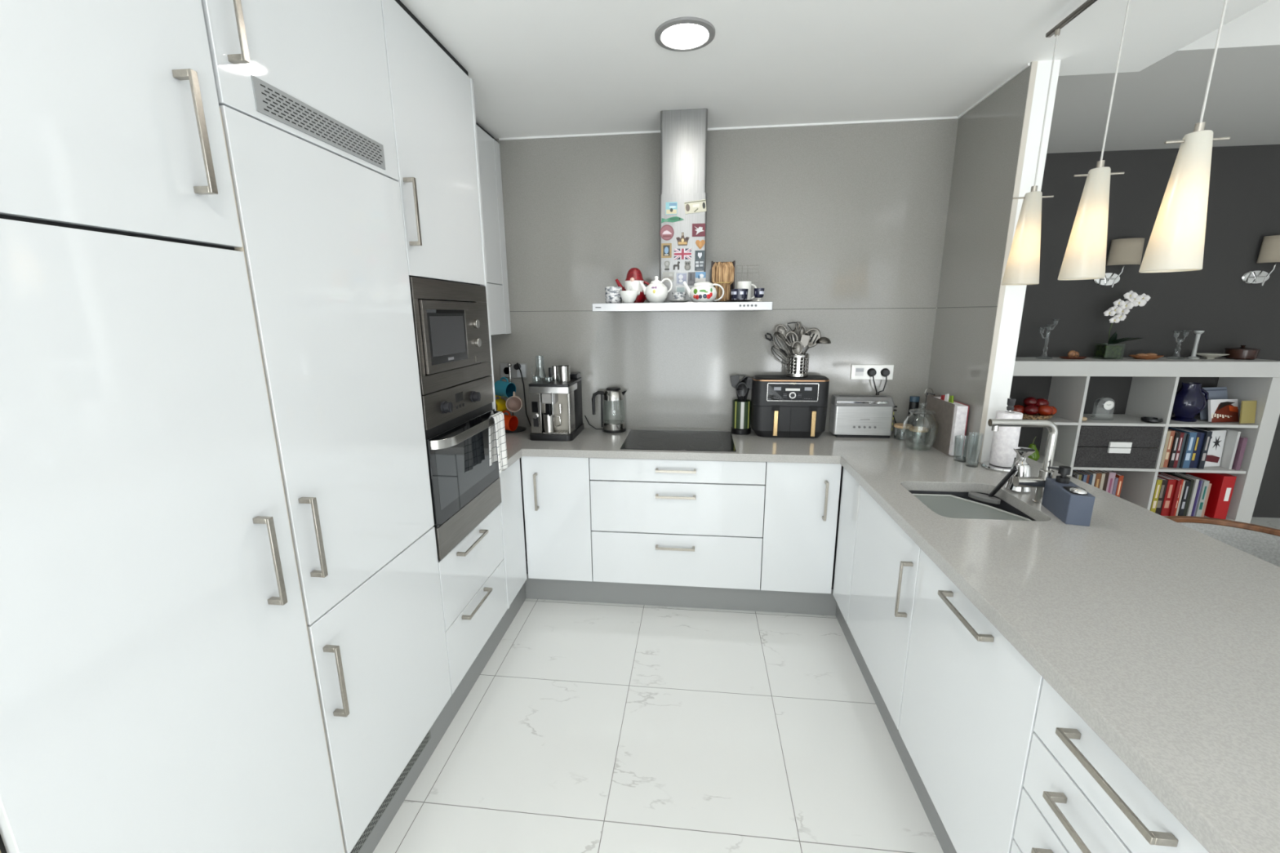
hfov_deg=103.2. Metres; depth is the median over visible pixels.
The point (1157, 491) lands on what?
print
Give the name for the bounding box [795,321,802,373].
utensil
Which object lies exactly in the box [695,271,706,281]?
magnet
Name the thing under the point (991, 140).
wall
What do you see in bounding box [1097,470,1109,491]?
book
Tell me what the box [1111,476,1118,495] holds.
book
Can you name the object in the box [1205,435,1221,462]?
print
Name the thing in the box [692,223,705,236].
magnet
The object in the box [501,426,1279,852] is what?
countertop
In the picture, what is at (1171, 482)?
book
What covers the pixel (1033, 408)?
fruit basket
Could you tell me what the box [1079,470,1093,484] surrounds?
book
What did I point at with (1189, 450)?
print
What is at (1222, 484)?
ring binder
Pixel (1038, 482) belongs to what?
faucet
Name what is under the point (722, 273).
bag
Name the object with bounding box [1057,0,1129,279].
pendant lamp
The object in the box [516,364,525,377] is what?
socket
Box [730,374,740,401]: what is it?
utensil
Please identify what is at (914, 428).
storage jar
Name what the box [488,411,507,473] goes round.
tea towel
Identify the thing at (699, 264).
picture
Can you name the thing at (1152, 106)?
ceiling
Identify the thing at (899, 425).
storage jar
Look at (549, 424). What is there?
milk jug
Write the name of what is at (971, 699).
dishwasher
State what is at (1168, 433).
book
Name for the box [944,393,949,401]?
packet
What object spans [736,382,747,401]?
utensil
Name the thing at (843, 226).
wall
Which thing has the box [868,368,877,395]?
plug
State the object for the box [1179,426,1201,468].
book
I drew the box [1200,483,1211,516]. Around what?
book
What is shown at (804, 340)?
utensil
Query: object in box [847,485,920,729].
base cabinet
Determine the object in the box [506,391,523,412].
mug
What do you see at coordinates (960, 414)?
book
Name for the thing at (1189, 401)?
jug
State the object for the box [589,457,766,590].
base cabinet
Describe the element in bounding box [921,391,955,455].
magazine file
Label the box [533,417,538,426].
switch
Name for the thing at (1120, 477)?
book
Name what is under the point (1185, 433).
book
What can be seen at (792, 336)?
utensil
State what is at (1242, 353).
casserole
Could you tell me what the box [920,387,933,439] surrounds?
stand
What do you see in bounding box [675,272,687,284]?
magnet
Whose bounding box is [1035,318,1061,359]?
candlestick
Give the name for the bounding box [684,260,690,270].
magnet
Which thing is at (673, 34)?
diffuser
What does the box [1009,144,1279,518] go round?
wall
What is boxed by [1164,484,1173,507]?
print
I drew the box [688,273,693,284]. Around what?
picture
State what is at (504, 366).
socket plate
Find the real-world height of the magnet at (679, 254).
0.051 m
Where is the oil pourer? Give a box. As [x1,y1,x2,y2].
[1004,447,1035,493]
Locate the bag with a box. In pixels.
[711,260,735,302]
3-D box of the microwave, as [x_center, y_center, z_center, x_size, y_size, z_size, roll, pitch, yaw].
[-0.911,-0.359,1.969,0.477,0.382,0.585,1,13,6]
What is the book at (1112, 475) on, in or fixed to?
on the bookcase
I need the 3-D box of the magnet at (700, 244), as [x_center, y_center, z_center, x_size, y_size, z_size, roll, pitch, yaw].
[0.301,-0.909,2.534,0.049,0.046,0.003,1,13,6]
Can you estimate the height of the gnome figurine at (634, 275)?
0.173 m
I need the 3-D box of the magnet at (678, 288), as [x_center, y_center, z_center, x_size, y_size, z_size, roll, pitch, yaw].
[0.208,-0.687,2.594,0.050,0.061,0.003,1,13,6]
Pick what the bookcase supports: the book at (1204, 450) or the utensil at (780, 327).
the book at (1204, 450)
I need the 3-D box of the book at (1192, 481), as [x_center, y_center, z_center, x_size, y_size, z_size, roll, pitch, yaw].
[4.009,0.507,3.776,0.019,0.280,0.170,1,13,6]
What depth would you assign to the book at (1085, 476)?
3.75 m
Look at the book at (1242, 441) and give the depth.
3.58 m
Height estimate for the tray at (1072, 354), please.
0.062 m
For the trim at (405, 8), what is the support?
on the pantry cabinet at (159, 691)
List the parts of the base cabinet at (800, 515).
handle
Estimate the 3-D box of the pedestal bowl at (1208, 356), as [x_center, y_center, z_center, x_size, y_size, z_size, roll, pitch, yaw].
[4.084,-0.502,3.626,0.188,0.037,0.150,1,13,6]
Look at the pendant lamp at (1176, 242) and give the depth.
1.19 m
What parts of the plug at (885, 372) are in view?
cord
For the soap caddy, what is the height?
0.154 m
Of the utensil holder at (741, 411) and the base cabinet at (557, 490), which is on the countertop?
the utensil holder at (741, 411)
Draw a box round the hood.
[591,108,773,311]
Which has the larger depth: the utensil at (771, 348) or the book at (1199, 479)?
the book at (1199, 479)
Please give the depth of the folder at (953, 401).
2.40 m
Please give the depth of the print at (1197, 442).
3.62 m
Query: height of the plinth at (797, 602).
0.155 m
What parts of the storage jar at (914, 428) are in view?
lid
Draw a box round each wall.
[490,119,958,560]
[921,59,1061,462]
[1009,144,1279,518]
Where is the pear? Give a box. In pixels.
[1026,436,1039,461]
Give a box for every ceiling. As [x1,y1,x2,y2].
[400,0,1268,138]
[1046,0,1279,153]
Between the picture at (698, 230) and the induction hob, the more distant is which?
the induction hob
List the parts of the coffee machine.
panel, spout, panel, post, bean lid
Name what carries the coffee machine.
on the countertop
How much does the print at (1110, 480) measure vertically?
0.205 m
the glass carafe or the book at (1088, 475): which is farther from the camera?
the book at (1088, 475)
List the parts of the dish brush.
handle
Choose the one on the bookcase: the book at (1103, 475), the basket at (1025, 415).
the book at (1103, 475)
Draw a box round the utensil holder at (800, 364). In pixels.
[786,352,808,377]
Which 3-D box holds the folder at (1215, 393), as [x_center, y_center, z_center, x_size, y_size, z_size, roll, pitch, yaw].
[4.162,-0.168,3.678,0.235,0.227,0.071,-2,13,-8]
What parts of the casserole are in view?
lid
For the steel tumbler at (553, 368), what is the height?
0.082 m
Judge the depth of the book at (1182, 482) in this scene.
3.71 m
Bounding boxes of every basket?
[1011,396,1057,419]
[1022,413,1053,419]
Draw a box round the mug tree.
[503,363,526,432]
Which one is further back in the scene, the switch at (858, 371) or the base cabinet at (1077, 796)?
the switch at (858, 371)
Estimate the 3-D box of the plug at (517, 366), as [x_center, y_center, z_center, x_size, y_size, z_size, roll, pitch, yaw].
[-0.710,-0.192,3.067,0.087,0.393,0.048,1,13,6]
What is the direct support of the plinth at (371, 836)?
on the floor
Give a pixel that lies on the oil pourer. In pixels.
(1023, 452)
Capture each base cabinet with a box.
[500,458,527,605]
[520,456,592,581]
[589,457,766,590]
[760,462,841,593]
[831,465,860,624]
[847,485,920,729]
[1010,678,1208,852]
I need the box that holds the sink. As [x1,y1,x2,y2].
[908,490,1035,520]
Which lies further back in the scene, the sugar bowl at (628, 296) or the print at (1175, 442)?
the print at (1175, 442)
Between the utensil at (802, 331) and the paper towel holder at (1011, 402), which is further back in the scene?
the utensil at (802, 331)
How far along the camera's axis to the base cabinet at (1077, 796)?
0.93 m
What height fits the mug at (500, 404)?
0.110 m
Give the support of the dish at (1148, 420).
on the bookcase
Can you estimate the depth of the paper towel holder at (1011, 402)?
2.19 m
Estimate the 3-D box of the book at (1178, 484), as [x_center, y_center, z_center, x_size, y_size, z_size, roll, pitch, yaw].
[3.914,0.508,3.775,0.023,0.280,0.170,1,13,6]
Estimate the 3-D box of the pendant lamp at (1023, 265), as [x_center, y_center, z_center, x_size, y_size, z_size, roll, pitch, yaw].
[1.371,-0.907,1.747,0.110,0.807,0.110,-10,16,-37]
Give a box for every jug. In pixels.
[542,413,560,432]
[1170,382,1208,422]
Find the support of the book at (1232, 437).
on the bookcase
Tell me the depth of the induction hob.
2.75 m
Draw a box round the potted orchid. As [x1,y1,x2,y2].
[1095,290,1151,358]
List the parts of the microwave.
door, control panel, knob, knob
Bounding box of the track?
[1045,0,1097,37]
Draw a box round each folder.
[953,400,969,456]
[1200,386,1227,419]
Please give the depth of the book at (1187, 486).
3.70 m
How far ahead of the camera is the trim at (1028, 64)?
2.21 m
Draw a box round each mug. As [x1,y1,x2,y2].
[493,377,515,398]
[495,395,506,412]
[502,410,518,431]
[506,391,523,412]
[737,280,756,302]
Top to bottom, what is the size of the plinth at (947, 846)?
0.155 m
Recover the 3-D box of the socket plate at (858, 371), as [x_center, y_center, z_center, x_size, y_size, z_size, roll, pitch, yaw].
[1.298,-0.305,2.841,0.226,0.079,0.012,1,13,6]
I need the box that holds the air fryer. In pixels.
[751,374,830,438]
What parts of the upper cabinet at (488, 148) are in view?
door, door, filler panel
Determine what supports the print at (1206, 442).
attached to the book at (1204, 450)
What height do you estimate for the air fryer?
0.333 m
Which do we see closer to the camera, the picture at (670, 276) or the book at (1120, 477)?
the picture at (670, 276)
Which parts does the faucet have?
spout, lever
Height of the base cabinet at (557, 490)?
0.711 m
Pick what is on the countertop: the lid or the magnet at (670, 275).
the lid
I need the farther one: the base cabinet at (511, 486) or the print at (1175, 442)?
the print at (1175, 442)
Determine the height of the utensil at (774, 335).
0.230 m
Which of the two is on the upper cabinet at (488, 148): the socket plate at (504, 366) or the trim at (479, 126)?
the trim at (479, 126)
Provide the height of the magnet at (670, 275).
0.047 m
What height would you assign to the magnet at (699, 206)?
0.065 m
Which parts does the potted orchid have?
flower, flower, flower, flower, flower, flower, flower, flower, flower, flower, flower, flower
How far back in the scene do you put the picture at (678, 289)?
2.59 m
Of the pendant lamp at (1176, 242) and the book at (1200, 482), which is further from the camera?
the book at (1200, 482)
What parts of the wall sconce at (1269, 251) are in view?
wall plate, arm, lamp shade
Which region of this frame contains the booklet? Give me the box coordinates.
[1239,400,1257,423]
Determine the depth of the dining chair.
1.95 m
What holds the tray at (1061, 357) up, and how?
on the tray at (1072, 354)
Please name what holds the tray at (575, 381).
on the coffee machine
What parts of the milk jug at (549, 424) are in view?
handle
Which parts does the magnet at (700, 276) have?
plate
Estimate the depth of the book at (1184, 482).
3.71 m
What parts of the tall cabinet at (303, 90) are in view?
handle, door, handle, door, handle, door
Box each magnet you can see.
[659,224,674,240]
[661,216,683,222]
[661,243,671,257]
[662,271,674,281]
[663,261,670,270]
[665,201,677,214]
[673,261,679,270]
[674,248,691,259]
[675,232,688,245]
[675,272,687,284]
[675,285,685,297]
[684,199,706,213]
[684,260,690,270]
[688,271,695,285]
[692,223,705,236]
[694,250,704,260]
[694,260,704,271]
[695,240,705,248]
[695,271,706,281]
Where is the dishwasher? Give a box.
[898,549,1043,852]
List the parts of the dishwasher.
handle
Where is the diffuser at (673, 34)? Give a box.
[662,23,707,46]
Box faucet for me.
[987,418,1057,504]
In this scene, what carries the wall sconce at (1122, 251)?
attached to the wall at (1243, 205)
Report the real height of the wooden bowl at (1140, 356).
0.042 m
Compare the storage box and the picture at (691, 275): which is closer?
the picture at (691, 275)
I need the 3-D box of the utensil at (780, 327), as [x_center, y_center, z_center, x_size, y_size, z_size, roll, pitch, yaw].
[0.820,-0.433,2.818,0.140,0.266,0.014,2,13,12]
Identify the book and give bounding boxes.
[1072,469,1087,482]
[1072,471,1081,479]
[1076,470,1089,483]
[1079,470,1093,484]
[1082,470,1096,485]
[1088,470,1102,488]
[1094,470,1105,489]
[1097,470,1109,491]
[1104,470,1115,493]
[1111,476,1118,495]
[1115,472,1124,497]
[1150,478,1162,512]
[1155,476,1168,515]
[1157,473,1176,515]
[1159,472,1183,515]
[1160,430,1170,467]
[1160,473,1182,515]
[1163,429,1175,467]
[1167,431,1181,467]
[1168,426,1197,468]
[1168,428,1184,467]
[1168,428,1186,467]
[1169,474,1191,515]
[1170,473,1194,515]
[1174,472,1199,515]
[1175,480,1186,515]
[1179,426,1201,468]
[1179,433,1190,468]
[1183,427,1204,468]
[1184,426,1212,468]
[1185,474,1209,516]
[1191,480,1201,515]
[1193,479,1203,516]
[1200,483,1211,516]
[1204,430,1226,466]
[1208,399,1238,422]
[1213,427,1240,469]
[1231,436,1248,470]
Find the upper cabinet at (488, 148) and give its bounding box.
[475,124,511,335]
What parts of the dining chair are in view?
rail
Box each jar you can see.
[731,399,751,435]
[893,422,912,439]
[908,426,928,444]
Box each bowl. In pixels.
[619,286,638,302]
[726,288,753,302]
[816,337,831,343]
[1128,353,1163,359]
[1196,352,1229,359]
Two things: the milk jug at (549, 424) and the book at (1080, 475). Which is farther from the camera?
the book at (1080, 475)
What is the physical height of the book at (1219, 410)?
0.158 m
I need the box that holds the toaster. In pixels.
[829,394,897,438]
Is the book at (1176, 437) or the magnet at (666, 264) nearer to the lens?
the magnet at (666, 264)
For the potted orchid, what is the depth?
3.60 m
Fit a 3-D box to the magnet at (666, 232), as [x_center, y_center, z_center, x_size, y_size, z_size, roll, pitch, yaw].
[0.135,-0.972,2.539,0.070,0.075,0.003,1,13,6]
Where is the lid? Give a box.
[908,402,935,414]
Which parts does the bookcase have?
shelf, shelf, shelf, shelf, shelf, shelf, panel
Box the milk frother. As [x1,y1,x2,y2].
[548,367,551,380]
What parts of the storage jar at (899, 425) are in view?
lid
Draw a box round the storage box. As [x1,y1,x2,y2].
[1073,425,1163,468]
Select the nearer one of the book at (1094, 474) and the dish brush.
the dish brush
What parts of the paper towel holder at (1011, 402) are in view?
knob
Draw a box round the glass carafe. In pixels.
[532,355,546,381]
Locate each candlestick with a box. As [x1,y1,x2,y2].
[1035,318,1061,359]
[1166,329,1192,359]
[1186,330,1204,359]
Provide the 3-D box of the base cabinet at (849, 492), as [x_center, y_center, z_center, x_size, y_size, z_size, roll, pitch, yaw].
[1.285,0.507,2.632,0.554,0.711,0.753,1,13,6]
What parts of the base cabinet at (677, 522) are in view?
handle, handle, handle, drawer, drawer, drawer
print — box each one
[1107,478,1112,493]
[1116,480,1121,495]
[1152,484,1159,508]
[1156,484,1164,507]
[1164,435,1172,459]
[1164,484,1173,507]
[1171,437,1178,460]
[1175,437,1182,460]
[1181,486,1188,508]
[1185,437,1193,460]
[1191,437,1199,460]
[1199,486,1206,509]
[1201,436,1209,460]
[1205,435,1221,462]
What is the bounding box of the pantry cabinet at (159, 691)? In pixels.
[0,0,345,852]
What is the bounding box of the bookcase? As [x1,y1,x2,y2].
[1013,356,1279,523]
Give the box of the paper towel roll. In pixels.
[989,410,1022,466]
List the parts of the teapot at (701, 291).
spout, lid, handle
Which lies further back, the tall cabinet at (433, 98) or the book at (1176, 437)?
the book at (1176, 437)
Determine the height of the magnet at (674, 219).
0.030 m
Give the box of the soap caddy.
[1041,465,1095,526]
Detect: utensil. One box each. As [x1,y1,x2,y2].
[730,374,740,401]
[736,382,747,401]
[742,376,750,401]
[744,377,751,401]
[764,332,804,373]
[770,345,802,373]
[773,331,801,373]
[775,324,791,354]
[785,331,798,359]
[786,321,798,362]
[790,337,831,372]
[791,340,803,354]
[793,327,821,373]
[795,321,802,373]
[796,325,805,341]
[800,334,809,354]
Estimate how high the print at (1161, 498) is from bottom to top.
0.176 m
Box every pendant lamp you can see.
[1001,28,1060,285]
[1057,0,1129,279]
[1138,0,1230,272]
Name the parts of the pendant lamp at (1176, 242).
lamp shade, cord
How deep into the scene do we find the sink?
2.05 m
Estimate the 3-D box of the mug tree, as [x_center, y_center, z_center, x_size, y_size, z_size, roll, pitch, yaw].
[-0.766,-0.176,3.022,0.150,0.404,0.149,1,13,6]
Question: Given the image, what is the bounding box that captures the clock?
[1093,396,1114,420]
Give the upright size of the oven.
0.601 m
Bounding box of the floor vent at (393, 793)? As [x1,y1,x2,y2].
[350,729,431,852]
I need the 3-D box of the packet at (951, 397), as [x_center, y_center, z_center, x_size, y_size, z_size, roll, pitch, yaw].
[1.518,-0.135,2.471,0.008,0.036,0.036,1,13,6]
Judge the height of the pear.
0.199 m
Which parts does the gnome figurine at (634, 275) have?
spout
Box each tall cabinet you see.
[201,0,451,852]
[381,0,510,694]
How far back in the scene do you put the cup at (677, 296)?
2.49 m
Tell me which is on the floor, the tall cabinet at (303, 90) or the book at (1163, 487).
the tall cabinet at (303, 90)
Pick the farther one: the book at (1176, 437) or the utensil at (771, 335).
the book at (1176, 437)
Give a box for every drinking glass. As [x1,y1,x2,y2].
[953,435,975,459]
[965,434,983,464]
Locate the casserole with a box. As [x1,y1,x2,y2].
[1224,345,1260,359]
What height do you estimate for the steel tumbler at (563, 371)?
0.088 m
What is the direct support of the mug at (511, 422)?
hanging from the mug tree
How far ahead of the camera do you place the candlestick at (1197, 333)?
3.61 m
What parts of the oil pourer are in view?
spout, lid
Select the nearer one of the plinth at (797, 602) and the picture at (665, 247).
the picture at (665, 247)
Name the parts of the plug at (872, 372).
cord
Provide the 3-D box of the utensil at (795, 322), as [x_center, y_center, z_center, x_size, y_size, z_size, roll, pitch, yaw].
[0.843,-0.438,2.810,0.063,0.277,0.017,1,13,6]
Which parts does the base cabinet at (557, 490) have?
handle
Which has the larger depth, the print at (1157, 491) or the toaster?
the print at (1157, 491)
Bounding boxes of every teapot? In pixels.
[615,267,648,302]
[639,275,672,302]
[683,281,724,302]
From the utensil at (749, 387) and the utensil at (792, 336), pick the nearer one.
the utensil at (792, 336)
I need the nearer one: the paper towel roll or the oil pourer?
the oil pourer
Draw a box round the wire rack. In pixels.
[735,265,759,301]
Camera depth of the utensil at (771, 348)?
2.79 m
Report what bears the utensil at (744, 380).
in the utensil holder at (741, 411)
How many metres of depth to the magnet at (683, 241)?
2.54 m
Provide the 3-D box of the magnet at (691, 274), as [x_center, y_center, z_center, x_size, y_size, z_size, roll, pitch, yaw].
[0.262,-0.750,2.574,0.035,0.065,0.003,1,13,6]
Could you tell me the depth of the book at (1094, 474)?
3.75 m
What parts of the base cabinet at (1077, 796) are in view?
drawer, drawer, handle, handle, drawer, handle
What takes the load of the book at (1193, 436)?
on the bookcase
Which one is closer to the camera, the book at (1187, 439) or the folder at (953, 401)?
the folder at (953, 401)
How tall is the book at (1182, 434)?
0.260 m
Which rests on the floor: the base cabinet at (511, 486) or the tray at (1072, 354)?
the base cabinet at (511, 486)
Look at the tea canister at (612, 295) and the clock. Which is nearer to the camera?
the tea canister at (612, 295)
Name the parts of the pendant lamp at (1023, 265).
lamp shade, cord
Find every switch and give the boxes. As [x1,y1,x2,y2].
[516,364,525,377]
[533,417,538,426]
[854,368,864,375]
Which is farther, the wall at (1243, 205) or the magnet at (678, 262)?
the wall at (1243, 205)
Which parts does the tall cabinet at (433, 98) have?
handle, door, panel, drawer, handle, drawer, handle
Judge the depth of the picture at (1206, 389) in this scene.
3.68 m
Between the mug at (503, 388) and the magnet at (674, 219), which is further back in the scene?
the mug at (503, 388)
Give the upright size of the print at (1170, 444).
0.173 m
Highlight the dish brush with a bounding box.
[968,466,1017,504]
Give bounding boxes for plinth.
[350,582,526,852]
[524,572,836,615]
[835,603,956,852]
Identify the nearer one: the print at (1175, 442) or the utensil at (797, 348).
the utensil at (797, 348)
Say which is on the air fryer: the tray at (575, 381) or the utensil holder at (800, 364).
the utensil holder at (800, 364)
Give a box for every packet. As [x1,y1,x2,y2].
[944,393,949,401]
[948,395,953,403]
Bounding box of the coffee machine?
[528,372,583,441]
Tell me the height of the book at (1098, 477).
0.315 m
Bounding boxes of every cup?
[669,292,688,302]
[753,288,764,301]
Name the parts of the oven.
knob, control panel, door, handle, panel, knob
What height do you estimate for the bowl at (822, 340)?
0.035 m
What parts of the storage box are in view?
drawer, handle, handle, drawer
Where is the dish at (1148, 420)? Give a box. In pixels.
[1140,416,1162,422]
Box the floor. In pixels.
[373,516,1279,852]
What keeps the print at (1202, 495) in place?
attached to the book at (1204, 489)
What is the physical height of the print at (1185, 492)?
0.173 m
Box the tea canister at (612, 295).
[604,286,622,302]
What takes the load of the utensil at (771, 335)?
in the utensil holder at (800, 364)
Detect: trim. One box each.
[395,0,468,75]
[475,122,497,141]
[498,115,958,140]
[957,62,1030,118]
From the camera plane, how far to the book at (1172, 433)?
3.64 m
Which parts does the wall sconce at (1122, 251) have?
wall plate, arm, lamp shade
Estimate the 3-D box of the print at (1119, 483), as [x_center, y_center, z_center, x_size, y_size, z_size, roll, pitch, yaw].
[3.530,0.495,3.742,0.016,0.192,0.001,1,13,6]
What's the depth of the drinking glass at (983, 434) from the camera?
2.26 m
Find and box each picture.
[661,226,672,239]
[662,244,669,255]
[663,217,680,222]
[663,273,673,279]
[676,287,684,292]
[677,273,685,283]
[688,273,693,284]
[694,226,703,234]
[695,261,703,269]
[1205,389,1226,391]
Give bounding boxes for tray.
[528,377,581,386]
[912,493,1031,520]
[1058,350,1087,359]
[1058,355,1087,359]
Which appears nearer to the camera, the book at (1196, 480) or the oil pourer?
the oil pourer
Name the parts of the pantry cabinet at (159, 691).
door, handle, handle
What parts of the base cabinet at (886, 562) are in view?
handle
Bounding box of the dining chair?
[1164,515,1279,567]
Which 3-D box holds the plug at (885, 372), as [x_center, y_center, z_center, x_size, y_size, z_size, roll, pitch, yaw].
[1.363,-0.158,2.852,0.049,0.328,0.039,1,13,6]
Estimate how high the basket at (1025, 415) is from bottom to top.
0.045 m
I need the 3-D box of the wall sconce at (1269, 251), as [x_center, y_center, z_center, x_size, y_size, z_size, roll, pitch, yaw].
[4.423,-1.155,3.539,0.256,0.334,0.110,1,13,6]
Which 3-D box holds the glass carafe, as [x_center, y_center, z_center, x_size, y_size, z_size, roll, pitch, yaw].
[-0.573,-0.334,2.891,0.076,0.140,0.066,11,17,42]
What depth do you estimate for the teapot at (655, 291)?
2.44 m
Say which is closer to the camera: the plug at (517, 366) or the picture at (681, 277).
the picture at (681, 277)
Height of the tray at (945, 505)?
0.161 m
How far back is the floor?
1.91 m
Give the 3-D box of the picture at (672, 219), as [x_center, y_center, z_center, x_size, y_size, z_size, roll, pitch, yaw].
[0.160,-1.030,2.521,0.086,0.020,0.001,1,13,6]
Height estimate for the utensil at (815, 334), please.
0.248 m
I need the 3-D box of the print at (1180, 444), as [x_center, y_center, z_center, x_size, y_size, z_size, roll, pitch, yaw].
[3.857,0.162,3.627,0.013,0.166,0.001,1,13,6]
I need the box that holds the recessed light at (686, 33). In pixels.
[654,16,715,51]
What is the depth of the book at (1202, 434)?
3.62 m
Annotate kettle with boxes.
[584,386,626,433]
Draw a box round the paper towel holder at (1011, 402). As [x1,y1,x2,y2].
[981,398,1015,473]
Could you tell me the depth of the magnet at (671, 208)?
2.51 m
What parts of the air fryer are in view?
handle, silver frame, control panel, handle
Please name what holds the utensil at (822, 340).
in the utensil holder at (800, 364)
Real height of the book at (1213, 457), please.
0.266 m
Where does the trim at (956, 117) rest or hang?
attached to the wall at (843, 226)
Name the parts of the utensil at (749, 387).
handle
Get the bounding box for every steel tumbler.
[551,365,557,381]
[557,364,570,382]
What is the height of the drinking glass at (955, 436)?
0.112 m
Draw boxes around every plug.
[513,362,531,426]
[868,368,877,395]
[877,368,889,395]
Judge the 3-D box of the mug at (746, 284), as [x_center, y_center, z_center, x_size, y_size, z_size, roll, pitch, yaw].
[0.528,-0.670,2.528,0.093,0.100,0.070,-6,14,-23]
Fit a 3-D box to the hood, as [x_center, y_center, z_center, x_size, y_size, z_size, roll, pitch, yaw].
[0.216,-1.060,2.543,0.852,0.939,0.504,1,13,6]
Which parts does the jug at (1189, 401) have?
handle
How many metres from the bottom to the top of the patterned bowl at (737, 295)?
0.060 m
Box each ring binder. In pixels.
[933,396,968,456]
[1185,472,1236,519]
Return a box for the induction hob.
[620,430,736,451]
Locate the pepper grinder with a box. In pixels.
[905,395,919,438]
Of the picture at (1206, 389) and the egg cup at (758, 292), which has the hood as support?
the egg cup at (758, 292)
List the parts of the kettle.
cord, handle, lid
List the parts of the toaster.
rail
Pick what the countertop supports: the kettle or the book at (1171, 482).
the kettle
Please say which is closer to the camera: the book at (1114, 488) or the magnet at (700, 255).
the magnet at (700, 255)
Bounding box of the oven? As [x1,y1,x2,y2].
[421,375,502,560]
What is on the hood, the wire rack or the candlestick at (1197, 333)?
the wire rack
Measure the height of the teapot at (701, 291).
0.101 m
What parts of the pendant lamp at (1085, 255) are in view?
lamp shade, cord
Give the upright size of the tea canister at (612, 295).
0.080 m
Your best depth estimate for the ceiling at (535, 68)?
1.90 m
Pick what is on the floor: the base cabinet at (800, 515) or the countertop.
the base cabinet at (800, 515)
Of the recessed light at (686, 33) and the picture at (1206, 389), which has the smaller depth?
the recessed light at (686, 33)
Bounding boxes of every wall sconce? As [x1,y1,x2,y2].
[1093,237,1144,288]
[1240,235,1279,285]
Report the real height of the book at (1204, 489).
0.280 m
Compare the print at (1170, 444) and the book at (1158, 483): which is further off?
the book at (1158, 483)
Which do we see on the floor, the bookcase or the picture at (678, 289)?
the bookcase
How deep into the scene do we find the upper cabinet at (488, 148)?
2.75 m
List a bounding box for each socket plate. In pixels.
[499,363,527,377]
[850,364,893,379]
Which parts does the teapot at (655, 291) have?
spout, lid, handle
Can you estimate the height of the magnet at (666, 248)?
0.070 m
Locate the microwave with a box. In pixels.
[408,276,491,395]
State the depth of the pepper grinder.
2.77 m
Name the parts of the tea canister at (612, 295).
lid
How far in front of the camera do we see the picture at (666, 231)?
2.54 m
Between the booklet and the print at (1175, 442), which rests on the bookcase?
the booklet
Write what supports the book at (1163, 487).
on the bookcase

